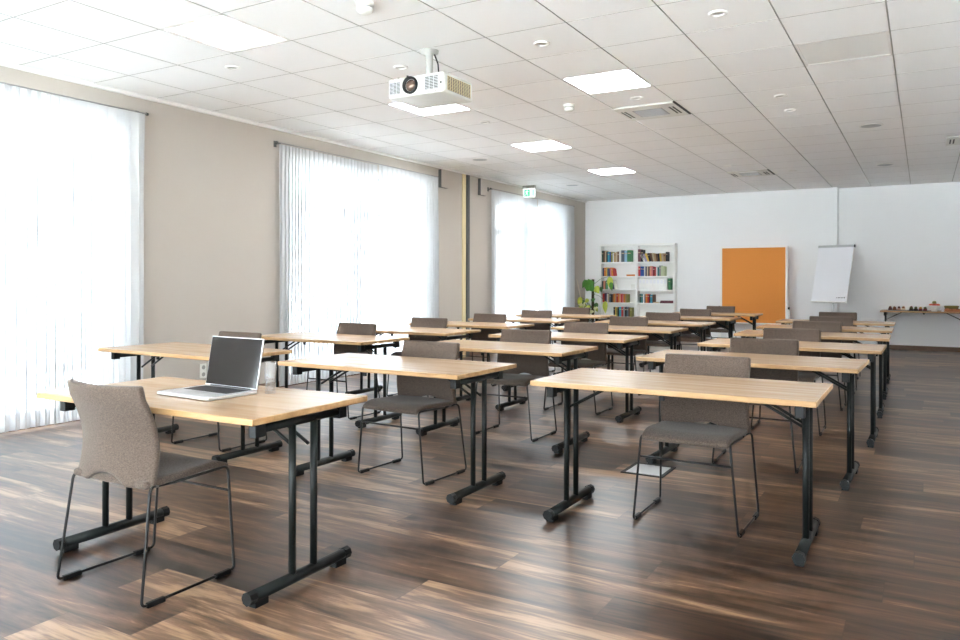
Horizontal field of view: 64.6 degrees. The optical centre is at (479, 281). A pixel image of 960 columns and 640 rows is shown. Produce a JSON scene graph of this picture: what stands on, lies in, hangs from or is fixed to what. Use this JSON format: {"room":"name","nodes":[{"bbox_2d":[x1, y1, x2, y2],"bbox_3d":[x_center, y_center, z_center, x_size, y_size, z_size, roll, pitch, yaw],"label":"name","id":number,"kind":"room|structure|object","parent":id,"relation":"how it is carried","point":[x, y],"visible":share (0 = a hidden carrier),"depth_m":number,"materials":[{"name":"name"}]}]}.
{"room":"classroom","nodes":[
{"label":"classroom","id":0,"kind":"room"},
{"bbox_2d":[0,66,584,383],"bbox_3d":[-2.636,-0.377,8.761,0.300,3.250,20.260,0,0,30],"label":"wall","id":1,"kind":"structure","parent":0,"point":[212,203],"depth_m":8.19,"materials":[{"name":"beige paint"}]},
{"bbox_2d":[0,82,148,115],"bbox_3d":[-4.092,-1.607,5.872,0.098,0.070,3.400,0,0,30],"label":"curtain rod","id":2,"kind":"object","parent":1,"relation":"attached to","point":[146,114],"visible":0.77,"depth_m":6.67,"materials":[{"name":"silver metal"}]},
{"bbox_2d":[0,83,144,432],"bbox_3d":[-3.619,-0.187,6.564,0.067,2.823,1.635,0,0,30],"label":"curtain","id":3,"kind":"object","parent":2,"relation":"hanging from","point":[72,170],"visible":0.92,"depth_m":6.57,"materials":[{"name":"white fabric"}]},
{"bbox_2d":[200,363,205,377],"bbox_3d":[-2.912,0.942,7.982,0.014,0.150,0.080,0,0,30],"label":"wall socket","id":4,"kind":"object","parent":1,"relation":"attached to","point":[202,366],"visible":0.92,"depth_m":7.98,"materials":[{"name":"white plastic"}]},
{"bbox_2d":[3,341,560,432],"bbox_3d":[-2.562,1.210,8.600,0.034,0.075,19.460,0,0,30],"label":"baseboard","id":5,"kind":"structure","parent":1,"relation":"attached to","point":[272,384],"depth_m":8.97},
{"bbox_2d":[0,61,586,202],"bbox_3d":[-2.539,-1.784,8.590,0.035,0.034,19.460,0,0,30],"label":"trim","id":6,"kind":"structure","parent":1,"relation":"attached to","point":[2,63],"depth_m":8.19,"materials":[{"name":"white"}]},
{"bbox_2d":[274,141,438,177],"bbox_3d":[-1.527,-1.602,10.257,0.098,0.070,3.400,0,0,30],"label":"curtain rod","id":7,"kind":"object","parent":1,"relation":"attached to","point":[275,142],"visible":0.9,"depth_m":9.76,"materials":[{"name":"silver metal"}]},
{"bbox_2d":[279,144,377,386],"bbox_3d":[-1.874,-0.184,9.634,0.068,2.823,1.859,0,0,30],"label":"curtain","id":8,"kind":"object","parent":7,"relation":"hanging from","point":[329,212],"visible":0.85,"depth_m":9.52,"materials":[{"name":"white fabric"}]},
{"bbox_2d":[378,165,438,354],"bbox_3d":[-1.009,-0.183,11.020,0.068,2.823,1.482,0,0,30],"label":"curtain","id":9,"kind":"object","parent":7,"relation":"hanging from","point":[408,260],"visible":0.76,"depth_m":10.94,"materials":[{"name":"white fabric"}]},
{"bbox_2d":[438,169,448,188],"bbox_3d":[-0.570,-1.608,11.921,0.070,0.280,0.200,0,0,30],"label":"wall box","id":10,"kind":"object","parent":1,"relation":"attached to","point":[443,180],"visible":1,"depth_m":11.85,"materials":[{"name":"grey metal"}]},
{"bbox_2d":[462,174,465,356],"bbox_3d":[-0.266,-0.255,12.495,0.020,3.014,0.100,0,0,30],"label":"wall strip","id":11,"kind":"object","parent":1,"relation":"attached to","point":[463,175],"visible":0.74,"depth_m":12.49,"materials":[{"name":"beige"}]},
{"bbox_2d":[466,175,469,355],"bbox_3d":[-0.204,-0.255,12.586,0.035,3.014,0.080,0,0,30],"label":"channel","id":12,"kind":"object","parent":1,"relation":"attached to","point":[467,176],"visible":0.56,"depth_m":12.55,"materials":[{"name":"grey metal"}]},
{"bbox_2d":[478,178,486,195],"bbox_3d":[0.046,-1.607,12.974,0.070,0.280,0.200,0,0,30],"label":"wall box","id":13,"kind":"object","parent":1,"relation":"attached to","point":[482,183],"visible":1,"depth_m":12.90,"materials":[{"name":"grey metal"}]},
{"bbox_2d":[487,187,573,206],"bbox_3d":[1.064,-1.597,14.684,0.098,0.070,3.620,0,0,30],"label":"curtain rod","id":14,"kind":"object","parent":1,"relation":"attached to","point":[488,189],"visible":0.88,"depth_m":14.00,"materials":[{"name":"silver metal"}]},
{"bbox_2d":[491,190,536,328],"bbox_3d":[0.648,-0.179,13.944,0.069,2.823,1.806,0,0,30],"label":"curtain","id":15,"kind":"object","parent":14,"relation":"hanging from","point":[513,217],"visible":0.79,"depth_m":13.89,"materials":[{"name":"white fabric"}]},
{"bbox_2d":[538,199,574,342],"bbox_3d":[1.561,-0.178,15.417,0.071,2.823,1.743,0,0,30],"label":"curtain","id":16,"kind":"object","parent":14,"relation":"hanging from","point":[556,229],"visible":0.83,"depth_m":15.37,"materials":[{"name":"white fabric"}]},
{"bbox_2d":[0,341,959,639],"bbox_3d":[1.016,1.255,6.622,8.770,0.001,20.260,0,0,30],"label":"floor","id":17,"kind":"structure","parent":0,"point":[883,559],"depth_m":3.77,"materials":[{"name":"brown wood"}]},
{"bbox_2d":[56,379,234,608],"bbox_3d":[-1.409,0.827,3.202,0.558,0.846,0.501,0,0,30],"label":"chair","id":18,"kind":"object","parent":17,"relation":"on","point":[121,444],"visible":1,"depth_m":3.02,"materials":[{"name":"grey fabric"}]},
{"bbox_2d":[98,342,291,462],"bbox_3d":[-2.155,0.879,5.713,1.363,0.740,0.687,0,0,32],"label":"folding table","id":19,"kind":"object","parent":17,"relation":"on","point":[195,351],"visible":0.56,"depth_m":5.58,"materials":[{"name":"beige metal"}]},
{"bbox_2d":[37,376,366,608],"bbox_3d":[-1.266,0.880,3.435,1.363,0.740,0.687,0,0,29],"label":"folding table","id":20,"kind":"object","parent":17,"relation":"on","point":[281,408],"visible":0.72,"depth_m":3.19,"materials":[{"name":"brown wood"}]},
{"bbox_2d":[157,336,263,400],"bbox_3d":[-1.219,0.386,3.438,0.364,0.246,0.303,0,0,33],"label":"laptop","id":21,"kind":"object","parent":20,"relation":"on","point":[234,365],"visible":1,"depth_m":3.50,"materials":[{"name":"silver metal"}]},
{"bbox_2d":[171,331,266,451],"bbox_3d":[-2.005,0.826,5.863,0.558,0.846,0.501,0,0,30],"label":"chair","id":22,"kind":"object","parent":17,"relation":"on","point":[221,333],"visible":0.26,"depth_m":5.93,"materials":[{"name":"grey fabric"}]},
{"bbox_2d":[261,332,409,427],"bbox_3d":[-1.404,0.880,6.999,1.363,0.740,0.687,0,0,31],"label":"folding table","id":23,"kind":"object","parent":17,"relation":"on","point":[361,341],"visible":0.74,"depth_m":6.78,"materials":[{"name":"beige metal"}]},
{"bbox_2d":[306,322,380,419],"bbox_3d":[-1.285,0.827,7.168,0.558,0.846,0.501,0,0,31],"label":"chair","id":24,"kind":"object","parent":17,"relation":"on","point":[343,328],"visible":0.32,"depth_m":7.32,"materials":[{"name":"grey fabric"}]},
{"bbox_2d":[278,353,516,504],"bbox_3d":[-0.532,0.882,4.785,1.363,0.740,0.687,0,0,31],"label":"folding table","id":25,"kind":"object","parent":17,"relation":"on","point":[454,371],"visible":0.94,"depth_m":4.61,"materials":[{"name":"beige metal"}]},
{"bbox_2d":[358,340,466,485],"bbox_3d":[-0.436,0.829,4.971,0.558,0.846,0.501,0,0,33],"label":"chair","id":26,"kind":"object","parent":17,"relation":"on","point":[409,399],"visible":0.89,"depth_m":5.01,"materials":[{"name":"grey fabric"}]},
{"bbox_2d":[345,326,480,401],"bbox_3d":[-0.755,0.881,8.088,1.363,0.740,0.687,0,0,30],"label":"folding table","id":27,"kind":"object","parent":17,"relation":"on","point":[443,332],"visible":0.56,"depth_m":7.89,"materials":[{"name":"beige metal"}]},
{"bbox_2d":[387,317,447,396],"bbox_3d":[-0.656,0.829,8.271,0.558,0.846,0.501,0,0,29],"label":"chair","id":28,"kind":"object","parent":17,"relation":"on","point":[416,321],"visible":0.23,"depth_m":8.43,"materials":[{"name":"grey fabric"}]},
{"bbox_2d":[409,321,533,390],"bbox_3d":[-0.104,0.883,9.201,1.363,0.740,0.687,0,0,30],"label":"folding table","id":29,"kind":"object","parent":17,"relation":"on","point":[458,324],"visible":0.37,"depth_m":8.95,"materials":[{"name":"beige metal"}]},
{"bbox_2d":[458,313,506,385],"bbox_3d":[0.030,0.830,9.365,0.558,0.846,0.501,0,0,30],"label":"chair","id":30,"kind":"object","parent":17,"relation":"on","point":[478,317],"visible":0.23,"depth_m":9.53,"materials":[{"name":"grey fabric"}]},
{"bbox_2d":[416,339,597,453],"bbox_3d":[0.175,0.883,6.058,1.363,0.740,0.687,0,0,31],"label":"folding table","id":31,"kind":"object","parent":17,"relation":"on","point":[558,351],"visible":0.77,"depth_m":5.84,"materials":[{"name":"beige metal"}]},
{"bbox_2d":[476,329,556,441],"bbox_3d":[0.291,0.830,6.234,0.558,0.846,0.501,0,0,30],"label":"chair","id":32,"kind":"object","parent":17,"relation":"on","point":[537,366],"visible":0.66,"depth_m":6.33,"materials":[{"name":"grey fabric"}]},
{"bbox_2d":[468,317,579,374],"bbox_3d":[0.596,0.884,10.381,1.363,0.740,0.687,0,0,30],"label":"folding table","id":33,"kind":"object","parent":17,"relation":"on","point":[556,321],"visible":0.28,"depth_m":10.11,"materials":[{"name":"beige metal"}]},
{"bbox_2d":[520,310,554,371],"bbox_3d":[0.710,0.831,10.554,0.558,0.846,0.501,0,0,29],"label":"chair","id":34,"kind":"object","parent":17,"relation":"on","point":[525,313],"visible":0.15,"depth_m":10.70,"materials":[{"name":"grey fabric"}]},
{"bbox_2d":[516,314,615,365],"bbox_3d":[1.311,0.885,11.629,1.363,0.740,0.687,0,0,30],"label":"folding table","id":35,"kind":"object","parent":17,"relation":"on","point":[587,316],"visible":0.27,"depth_m":11.37,"materials":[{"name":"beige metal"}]},
{"bbox_2d":[488,332,648,422],"bbox_3d":[0.841,0.884,7.257,1.363,0.740,0.687,0,0,30],"label":"folding table","id":36,"kind":"object","parent":17,"relation":"on","point":[628,340],"visible":0.79,"depth_m":7.01,"materials":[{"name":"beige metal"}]},
{"bbox_2d":[549,307,589,361],"bbox_3d":[1.420,0.832,11.807,0.558,0.846,0.501,0,0,31],"label":"chair","id":37,"kind":"object","parent":17,"relation":"on","point":[566,310],"visible":0.26,"depth_m":11.96,"materials":[{"name":"grey fabric"}]},
{"bbox_2d":[543,322,612,414],"bbox_3d":[0.968,0.832,7.426,0.558,0.846,0.501,0,0,29],"label":"chair","id":38,"kind":"object","parent":17,"relation":"on","point":[598,357],"visible":0.6,"depth_m":7.50,"materials":[{"name":"grey fabric"}]},
{"bbox_2d":[576,276,612,321],"bbox_3d":[2.445,0.575,16.189,0.801,1.364,0.345,0,0,14],"label":"potted plant","id":39,"kind":"object","parent":17,"relation":"on","point":[588,284],"visible":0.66,"depth_m":16.14,"materials":[{"name":"green plant"}]},
{"bbox_2d":[600,244,635,318],"bbox_3d":[3.027,0.228,16.467,0.814,2.060,0.204,0,0,30],"label":"bookcase","id":40,"kind":"object","parent":17,"relation":"on","point":[624,282],"visible":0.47,"depth_m":16.52,"materials":[{"name":"white paint"}]},
{"bbox_2d":[621,250,625,261],"bbox_3d":[3.113,-0.541,16.409,0.073,0.250,0.146,0,0,30],"label":"book","id":41,"kind":"object","parent":40,"relation":"on","point":[622,251],"visible":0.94,"depth_m":16.35,"materials":[{"name":"blue paper"}]},
{"bbox_2d":[627,250,632,261],"bbox_3d":[3.235,-0.541,16.337,0.088,0.250,0.146,0,0,30],"label":"book","id":42,"kind":"object","parent":40,"relation":"on","point":[629,252],"visible":0.94,"depth_m":16.28,"materials":[{"name":"green paper"}]},
{"bbox_2d":[551,325,687,392],"bbox_3d":[1.553,0.886,8.471,1.363,0.740,0.687,0,0,30],"label":"folding table","id":43,"kind":"object","parent":17,"relation":"on","point":[667,331],"visible":0.41,"depth_m":8.20,"materials":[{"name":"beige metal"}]},
{"bbox_2d":[594,316,650,394],"bbox_3d":[1.632,0.833,8.667,0.558,0.846,0.501,0,0,31],"label":"chair","id":44,"kind":"object","parent":17,"relation":"on","point":[614,320],"visible":0.55,"depth_m":8.76,"materials":[{"name":"grey fabric"}]},
{"bbox_2d":[620,462,675,477],"bbox_3d":[1.119,1.252,5.038,0.280,0.006,0.310,0,0,30],"label":"socket","id":45,"kind":"object","parent":17,"relation":"on","point":[652,470],"visible":0.86,"depth_m":5.02,"materials":[{"name":"silver plastic"}]},
{"bbox_2d":[595,320,715,369],"bbox_3d":[2.234,0.887,9.682,1.363,0.740,0.687,0,0,31],"label":"folding table","id":46,"kind":"object","parent":17,"relation":"on","point":[699,326],"visible":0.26,"depth_m":9.43,"materials":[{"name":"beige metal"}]},
{"bbox_2d":[636,243,676,340],"bbox_3d":[3.737,0.230,16.052,0.822,2.060,0.204,0,0,30],"label":"bookcase","id":47,"kind":"object","parent":17,"relation":"on","point":[665,295],"visible":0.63,"depth_m":16.08,"materials":[{"name":"white paint"}]},
{"bbox_2d":[642,279,645,289],"bbox_3d":[3.514,0.059,16.177,0.076,0.235,0.156,0,0,30],"label":"binder","id":48,"kind":"object","parent":47,"relation":"on","point":[643,280],"visible":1,"depth_m":16.11,"materials":[{"name":"white paint"}]},
{"bbox_2d":[649,279,652,289],"bbox_3d":[3.648,0.059,16.099,0.076,0.235,0.156,0,0,30],"label":"binder","id":49,"kind":"object","parent":47,"relation":"on","point":[650,280],"visible":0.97,"depth_m":16.03,"materials":[{"name":"white paint"}]},
{"bbox_2d":[656,279,659,289],"bbox_3d":[3.781,0.059,16.020,0.076,0.235,0.156,0,0,30],"label":"binder","id":50,"kind":"object","parent":47,"relation":"on","point":[657,280],"visible":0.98,"depth_m":15.95,"materials":[{"name":"white paint"}]},
{"bbox_2d":[660,279,663,289],"bbox_3d":[3.848,0.059,15.981,0.076,0.235,0.156,0,0,30],"label":"binder","id":51,"kind":"object","parent":47,"relation":"on","point":[661,280],"visible":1,"depth_m":15.91,"materials":[{"name":"white paint"}]},
{"bbox_2d":[664,279,667,289],"bbox_3d":[3.915,0.060,15.942,0.076,0.235,0.156,0,0,30],"label":"binder","id":52,"kind":"object","parent":47,"relation":"on","point":[665,280],"visible":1,"depth_m":15.88,"materials":[{"name":"white paint"}]},
{"bbox_2d":[668,279,672,289],"bbox_3d":[3.988,0.060,15.899,0.050,0.235,0.151,0,0,30],"label":"book","id":53,"kind":"object","parent":47,"relation":"on","point":[670,281],"visible":1,"depth_m":15.84,"materials":[{"name":"green paper"}]},
{"bbox_2d":[633,312,681,371],"bbox_3d":[2.324,0.834,9.872,0.558,0.846,0.501,0,0,30],"label":"chair","id":54,"kind":"object","parent":17,"relation":"on","point":[652,340],"visible":0.48,"depth_m":10.01,"materials":[{"name":"grey fabric"}]},
{"bbox_2d":[530,368,832,566],"bbox_3d":[1.020,0.885,3.876,1.363,0.740,0.687,0,0,30],"label":"folding table","id":55,"kind":"object","parent":17,"relation":"on","point":[805,396],"visible":1,"depth_m":3.72,"materials":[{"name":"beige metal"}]},
{"bbox_2d":[637,315,740,366],"bbox_3d":[3.014,0.888,11.015,1.363,0.740,0.687,0,0,30],"label":"folding table","id":56,"kind":"object","parent":17,"relation":"on","point":[730,321],"visible":0.44,"depth_m":10.77,"materials":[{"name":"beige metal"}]},
{"bbox_2d":[678,309,711,349],"bbox_3d":[3.126,0.836,11.191,0.558,0.846,0.501,0,0,30],"label":"chair","id":57,"kind":"object","parent":17,"relation":"on","point":[684,312],"visible":0.32,"depth_m":11.32,"materials":[{"name":"grey fabric"}]},
{"bbox_2d":[633,353,758,537],"bbox_3d":[1.154,0.832,4.034,0.558,0.846,0.501,0,0,31],"label":"chair","id":58,"kind":"object","parent":17,"relation":"on","point":[677,425],"visible":0.93,"depth_m":4.09,"materials":[{"name":"grey fabric"}]},
{"bbox_2d":[698,306,735,350],"bbox_3d":[3.930,0.837,12.540,0.558,0.846,0.501,0,0,31],"label":"chair","id":59,"kind":"object","parent":17,"relation":"on","point":[723,309],"visible":0.43,"depth_m":12.65,"materials":[{"name":"grey fabric"}]},
{"bbox_2d":[672,312,762,349],"bbox_3d":[3.833,0.890,12.355,1.363,0.740,0.687,0,0,30],"label":"folding table","id":60,"kind":"object","parent":17,"relation":"on","point":[753,316],"visible":0.27,"depth_m":12.05,"materials":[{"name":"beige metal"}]},
{"bbox_2d":[636,349,868,490],"bbox_3d":[1.822,0.886,5.101,1.363,0.740,0.687,0,0,32],"label":"folding table","id":61,"kind":"object","parent":17,"relation":"on","point":[848,367],"visible":0.73,"depth_m":4.83,"materials":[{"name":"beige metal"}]},
{"bbox_2d":[718,246,789,336],"bbox_3d":[5.391,0.288,14.966,1.350,1.950,0.280,0,0,30],"label":"pinboard","id":62,"kind":"object","parent":17,"relation":"on","point":[753,279],"visible":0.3,"depth_m":14.92,"materials":[{"name":"orange fabric"}]},
{"bbox_2d":[712,337,801,473],"bbox_3d":[1.940,0.833,5.274,0.558,0.846,0.501,0,0,29],"label":"chair","id":63,"kind":"object","parent":17,"relation":"on","point":[737,345],"visible":0.28,"depth_m":5.39,"materials":[{"name":"grey fabric"}]},
{"bbox_2d":[750,327,825,435],"bbox_3d":[2.638,0.835,6.483,0.558,0.846,0.501,0,0,29],"label":"chair","id":64,"kind":"object","parent":17,"relation":"on","point":[810,335],"visible":0.38,"depth_m":6.57,"materials":[{"name":"grey fabric"}]},
{"bbox_2d":[697,338,886,447],"bbox_3d":[2.573,0.888,6.278,1.363,0.740,0.687,0,0,31],"label":"folding table","id":65,"kind":"object","parent":17,"relation":"on","point":[714,345],"visible":0.6,"depth_m":5.93,"materials":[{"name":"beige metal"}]},
{"bbox_2d":[733,330,890,418],"bbox_3d":[3.278,0.889,7.496,1.363,0.740,0.687,0,0,30],"label":"folding table","id":66,"kind":"object","parent":17,"relation":"on","point":[880,338],"visible":0.46,"depth_m":7.15,"materials":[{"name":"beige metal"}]},
{"bbox_2d":[792,321,846,410],"bbox_3d":[3.383,0.836,7.676,0.558,0.846,0.501,0,0,30],"label":"chair","id":67,"kind":"object","parent":17,"relation":"on","point":[823,326],"visible":0.26,"depth_m":7.77,"materials":[{"name":"grey fabric"}]},
{"bbox_2d":[756,324,893,399],"bbox_3d":[3.909,0.890,8.608,1.363,0.740,0.687,0,0,30],"label":"folding table","id":68,"kind":"object","parent":17,"relation":"on","point":[884,330],"visible":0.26,"depth_m":8.26,"materials":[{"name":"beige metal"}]},
{"bbox_2d":[810,244,855,311],"bbox_3d":[6.530,0.293,13.989,0.652,1.932,0.750,0,0,-40],"label":"flip chart","id":69,"kind":"object","parent":17,"relation":"on","point":[834,262],"visible":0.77,"depth_m":13.95,"materials":[{"name":"white paper"}]},
{"bbox_2d":[810,301,846,302],"bbox_3d":[6.359,0.379,13.863,0.066,0.032,0.655,0,0,-40],"label":"tray","id":70,"kind":"object","parent":69,"relation":"on","point":[810,301],"depth_m":13.83,"materials":[{"name":"white paint"}]},
{"bbox_2d":[809,316,856,393],"bbox_3d":[4.040,0.837,8.774,0.558,0.846,0.501,0,0,29],"label":"chair","id":71,"kind":"object","parent":17,"relation":"on","point":[846,321],"visible":0.23,"depth_m":8.89,"materials":[{"name":"grey fabric"}]},
{"bbox_2d":[776,319,895,383],"bbox_3d":[4.626,0.891,9.879,1.363,0.740,0.687,0,0,30],"label":"folding table","id":72,"kind":"object","parent":17,"relation":"on","point":[782,321],"visible":0.31,"depth_m":9.52,"materials":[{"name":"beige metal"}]},
{"bbox_2d":[819,312,860,379],"bbox_3d":[4.725,0.839,10.063,0.558,0.846,0.501,0,0,30],"label":"chair","id":73,"kind":"object","parent":17,"relation":"on","point":[828,314],"visible":0.28,"depth_m":10.21,"materials":[{"name":"grey fabric"}]},
{"bbox_2d":[880,309,959,320],"bbox_3d":[7.927,0.897,13.551,1.363,0.740,0.687,0,0,30],"label":"folding table","id":74,"kind":"object","parent":17,"relation":"on","point":[882,310],"visible":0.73,"depth_m":13.34,"materials":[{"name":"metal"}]},
{"bbox_2d":[927,305,940,310],"bbox_3d":[7.973,0.476,13.316,0.216,0.104,0.216,0,0,30],"label":"fruit bowl","id":75,"kind":"object","parent":74,"relation":"on","point":[932,308],"visible":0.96,"depth_m":13.25,"materials":[{"name":"white ceramic"}]},
{"bbox_2d":[944,309,959,311],"bbox_3d":[8.289,0.506,13.178,0.380,0.045,0.262,0,0,30],"label":"serving tray","id":76,"kind":"object","parent":74,"relation":"on","point":[945,310],"visible":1,"depth_m":13.10,"materials":[{"name":"orange wood"}]},
{"bbox_2d":[0,0,959,200],"bbox_3d":[1.022,-1.820,6.622,8.170,0.050,19.660,0,0,30],"label":"ceiling","id":77,"kind":"structure","parent":0,"point":[331,80],"depth_m":6.70,"materials":[{"name":"tile"}]},
{"bbox_2d":[160,13,290,52],"bbox_3d":[-1.851,-1.811,5.548,0.636,0.020,0.655,0,0,30],"label":"recessed light","id":78,"kind":"object","parent":77,"relation":"in","point":[220,31],"visible":0.86,"depth_m":5.53,"materials":[{"name":"white plastic"}]},
{"bbox_2d":[225,65,239,69],"bbox_3d":[-2.080,-1.795,6.380,0.124,0.012,0.124,0,0,30],"label":"recessed light","id":79,"kind":"object","parent":77,"relation":"in","point":[230,67],"visible":1,"depth_m":6.38,"materials":[{"name":"white paint"}]},
{"bbox_2d":[356,0,373,15],"bbox_3d":[-0.742,-1.764,4.908,0.116,0.070,0.116,0,0,30],"label":"smoke detector","id":80,"kind":"object","parent":77,"relation":"attached to","point":[364,7],"visible":1,"depth_m":4.87,"materials":[{"name":"white plastic"}]},
{"bbox_2d":[356,0,373,7],"bbox_3d":[-0.742,-1.786,4.908,0.116,0.026,0.116,0,0,30],"label":"socket","id":81,"kind":"object","parent":80,"relation":"attached to","point":[361,3],"depth_m":4.86,"materials":[{"name":"white plastic"}]},
{"bbox_2d":[393,65,407,69],"bbox_3d":[-0.664,-1.792,6.363,0.124,0.012,0.124,0,0,30],"label":"recessed light","id":82,"kind":"object","parent":77,"relation":"in","point":[398,67],"visible":1,"depth_m":6.35,"materials":[{"name":"white paint"}]},
{"bbox_2d":[387,102,472,115],"bbox_3d":[-0.515,-1.808,7.830,0.636,0.020,0.655,0,0,30],"label":"recessed light","id":83,"kind":"object","parent":77,"relation":"in","point":[456,107],"visible":0.6,"depth_m":7.96,"materials":[{"name":"white"}]},
{"bbox_2d":[389,48,471,108],"bbox_3d":[-0.388,-1.605,5.934,0.518,0.384,0.442,0,0,30],"label":"projector","id":84,"kind":"object","parent":77,"relation":"hanging from","point":[430,89],"visible":1,"depth_m":5.83,"materials":[{"name":"white plastic"}]},
{"bbox_2d":[389,81,400,94],"bbox_3d":[-0.656,-1.490,5.859,0.104,0.093,0.005,0,0,30],"label":"vent grille","id":85,"kind":"object","parent":84,"relation":"attached to","point":[394,86],"depth_m":5.86,"materials":[{"name":"white plastic"}]},
{"bbox_2d":[424,74,437,89],"bbox_3d":[-0.364,-1.494,5.688,0.124,0.103,0.005,0,0,30],"label":"vent grille","id":86,"kind":"object","parent":84,"relation":"attached to","point":[430,80],"depth_m":5.69,"materials":[{"name":"white plastic"}]},
{"bbox_2d":[447,75,470,98],"bbox_3d":[-0.159,-1.488,5.818,0.006,0.106,0.330,0,0,30],"label":"grille","id":87,"kind":"object","parent":84,"relation":"attached to","point":[458,88],"depth_m":5.81,"materials":[{"name":"beige plastic"}]},
{"bbox_2d":[471,158,487,160],"bbox_3d":[-0.002,-1.793,11.188,0.250,0.009,0.250,0,0,30],"label":"ceiling speaker","id":88,"kind":"object","parent":77,"relation":"attached to","point":[473,159],"visible":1,"depth_m":11.16,"materials":[{"name":"white paint"}]},
{"bbox_2d":[523,185,535,197],"bbox_3d":[0.920,-1.681,14.201,0.250,0.220,0.060,0,0,30],"label":"exit sign","id":89,"kind":"object","parent":77,"relation":"hanging from","point":[528,191],"visible":1,"depth_m":14.18,"materials":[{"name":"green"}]},
{"bbox_2d":[511,140,571,151],"bbox_3d":[0.820,-1.806,10.113,0.636,0.020,0.655,0,0,30],"label":"recessed light","id":90,"kind":"object","parent":77,"relation":"in","point":[543,145],"visible":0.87,"depth_m":10.13,"materials":[{"name":"white plastic"}]},
{"bbox_2d":[534,41,549,46],"bbox_3d":[0.467,-1.790,5.726,0.124,0.012,0.124,0,0,30],"label":"recessed light","id":91,"kind":"object","parent":77,"relation":"in","point":[537,43],"visible":1,"depth_m":5.72,"materials":[{"name":"white paint"}]},
{"bbox_2d":[563,103,574,111],"bbox_3d":[0.905,-1.760,7.710,0.116,0.070,0.116,0,0,30],"label":"smoke detector","id":92,"kind":"object","parent":77,"relation":"attached to","point":[568,107],"visible":1,"depth_m":7.67,"materials":[{"name":"white plastic"}]},
{"bbox_2d":[561,68,652,94],"bbox_3d":[1.153,-1.805,6.854,0.636,0.020,0.655,0,0,30],"label":"recessed light","id":93,"kind":"object","parent":77,"relation":"in","point":[625,79],"visible":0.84,"depth_m":6.83,"materials":[{"name":"white plastic"}]},
{"bbox_2d":[586,167,636,174],"bbox_3d":[2.155,-1.803,12.395,0.636,0.020,0.655,0,0,30],"label":"recessed light","id":94,"kind":"object","parent":77,"relation":"in","point":[623,170],"visible":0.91,"depth_m":12.42,"materials":[{"name":"white plastic"}]},
{"bbox_2d":[630,96,642,99],"bbox_3d":[1.530,-1.788,7.412,0.124,0.012,0.124,0,0,30],"label":"recessed light","id":95,"kind":"object","parent":77,"relation":"in","point":[633,97],"visible":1,"depth_m":7.40,"materials":[{"name":"white paint"}]},
{"bbox_2d":[613,101,690,120],"bbox_3d":[1.810,-1.781,7.980,0.646,0.024,0.630,0,0,30],"label":"air conditioner","id":96,"kind":"object","parent":77,"relation":"attached to","point":[664,109],"visible":1,"depth_m":7.92,"materials":[{"name":"white plastic"}]},
{"bbox_2d":[632,108,669,116],"bbox_3d":[1.804,-1.775,7.984,0.310,0.006,0.320,0,0,30],"label":"grille","id":97,"kind":"object","parent":96,"relation":"attached to","point":[650,112],"depth_m":7.96,"materials":[{"name":"grey"}]},
{"bbox_2d":[708,10,727,16],"bbox_3d":[1.591,-1.788,5.072,0.124,0.012,0.124,0,0,30],"label":"recessed light","id":98,"kind":"object","parent":77,"relation":"in","point":[716,13],"visible":1,"depth_m":5.07,"materials":[{"name":"white paint"}]},
{"bbox_2d":[727,169,774,177],"bbox_3d":[4.477,-1.776,12.537,0.646,0.024,0.630,0,0,30],"label":"air conditioner","id":99,"kind":"object","parent":77,"relation":"attached to","point":[765,172],"visible":1,"depth_m":12.46,"materials":[{"name":"white plastic"}]},
{"bbox_2d":[740,172,761,175],"bbox_3d":[4.470,-1.770,12.541,0.310,0.006,0.320,0,0,30],"label":"grille","id":100,"kind":"object","parent":99,"relation":"attached to","point":[750,173],"depth_m":12.53,"materials":[{"name":"grey"}]},
{"bbox_2d":[774,94,786,97],"bbox_3d":[2.900,-1.786,7.319,0.124,0.012,0.124,0,0,30],"label":"recessed light","id":101,"kind":"object","parent":77,"relation":"in","point":[777,95],"visible":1,"depth_m":7.31,"materials":[{"name":"white paint"}]},
{"bbox_2d":[794,31,892,65],"bbox_3d":[2.822,-1.802,5.878,0.636,0.020,0.655,0,0,30],"label":"ceiling panel","id":102,"kind":"object","parent":77,"relation":"in","point":[878,44],"visible":0.93,"depth_m":5.86,"materials":[{"name":"white"}]},
{"bbox_2d":[859,123,882,127],"bbox_3d":[4.489,-1.784,8.711,0.250,0.009,0.250,0,0,30],"label":"ceiling speaker","id":103,"kind":"object","parent":77,"relation":"attached to","point":[871,125],"visible":1,"depth_m":8.68,"materials":[{"name":"white paint"}]},
{"bbox_2d":[861,124,880,127],"bbox_3d":[4.489,-1.785,8.711,0.214,0.005,0.214,0,0,30],"label":"grille","id":104,"kind":"object","parent":103,"relation":"attached to","point":[865,125],"depth_m":8.68,"materials":[{"name":"grey"}]},
{"bbox_2d":[946,136,959,145],"bbox_3d":[6.197,-1.773,9.468,0.646,0.024,0.630,0,0,30],"label":"air conditioner","id":105,"kind":"object","parent":77,"relation":"attached to","point":[951,140],"visible":1,"depth_m":9.53,"materials":[{"name":"white plastic"}]},
{"bbox_2d":[585,182,959,346],"bbox_3d":[6.138,-0.361,15.074,8.470,3.250,0.500,0,0,30],"label":"wall","id":106,"kind":"structure","parent":0,"point":[906,238],"depth_m":14.56,"materials":[{"name":"white paint"}]},
{"bbox_2d":[681,338,959,351],"bbox_3d":[5.933,1.221,15.011,8.156,0.085,0.214,0,0,30],"label":"baseboard","id":107,"kind":"structure","parent":106,"relation":"attached to","point":[895,347],"depth_m":13.90,"materials":[{"name":"brown wood"}]},
{"label":"outside","id":108,"kind":"structure","parent":0,"visible":0},
{"bbox_2d":[377,295,537,352],"bbox_3d":[-23.802,1.444,25.511,53.150,0.230,100.000,0,0,30],"label":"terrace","id":109,"kind":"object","parent":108,"point":[377,295],"depth_m":38.00,"materials":[{"name":"white"}]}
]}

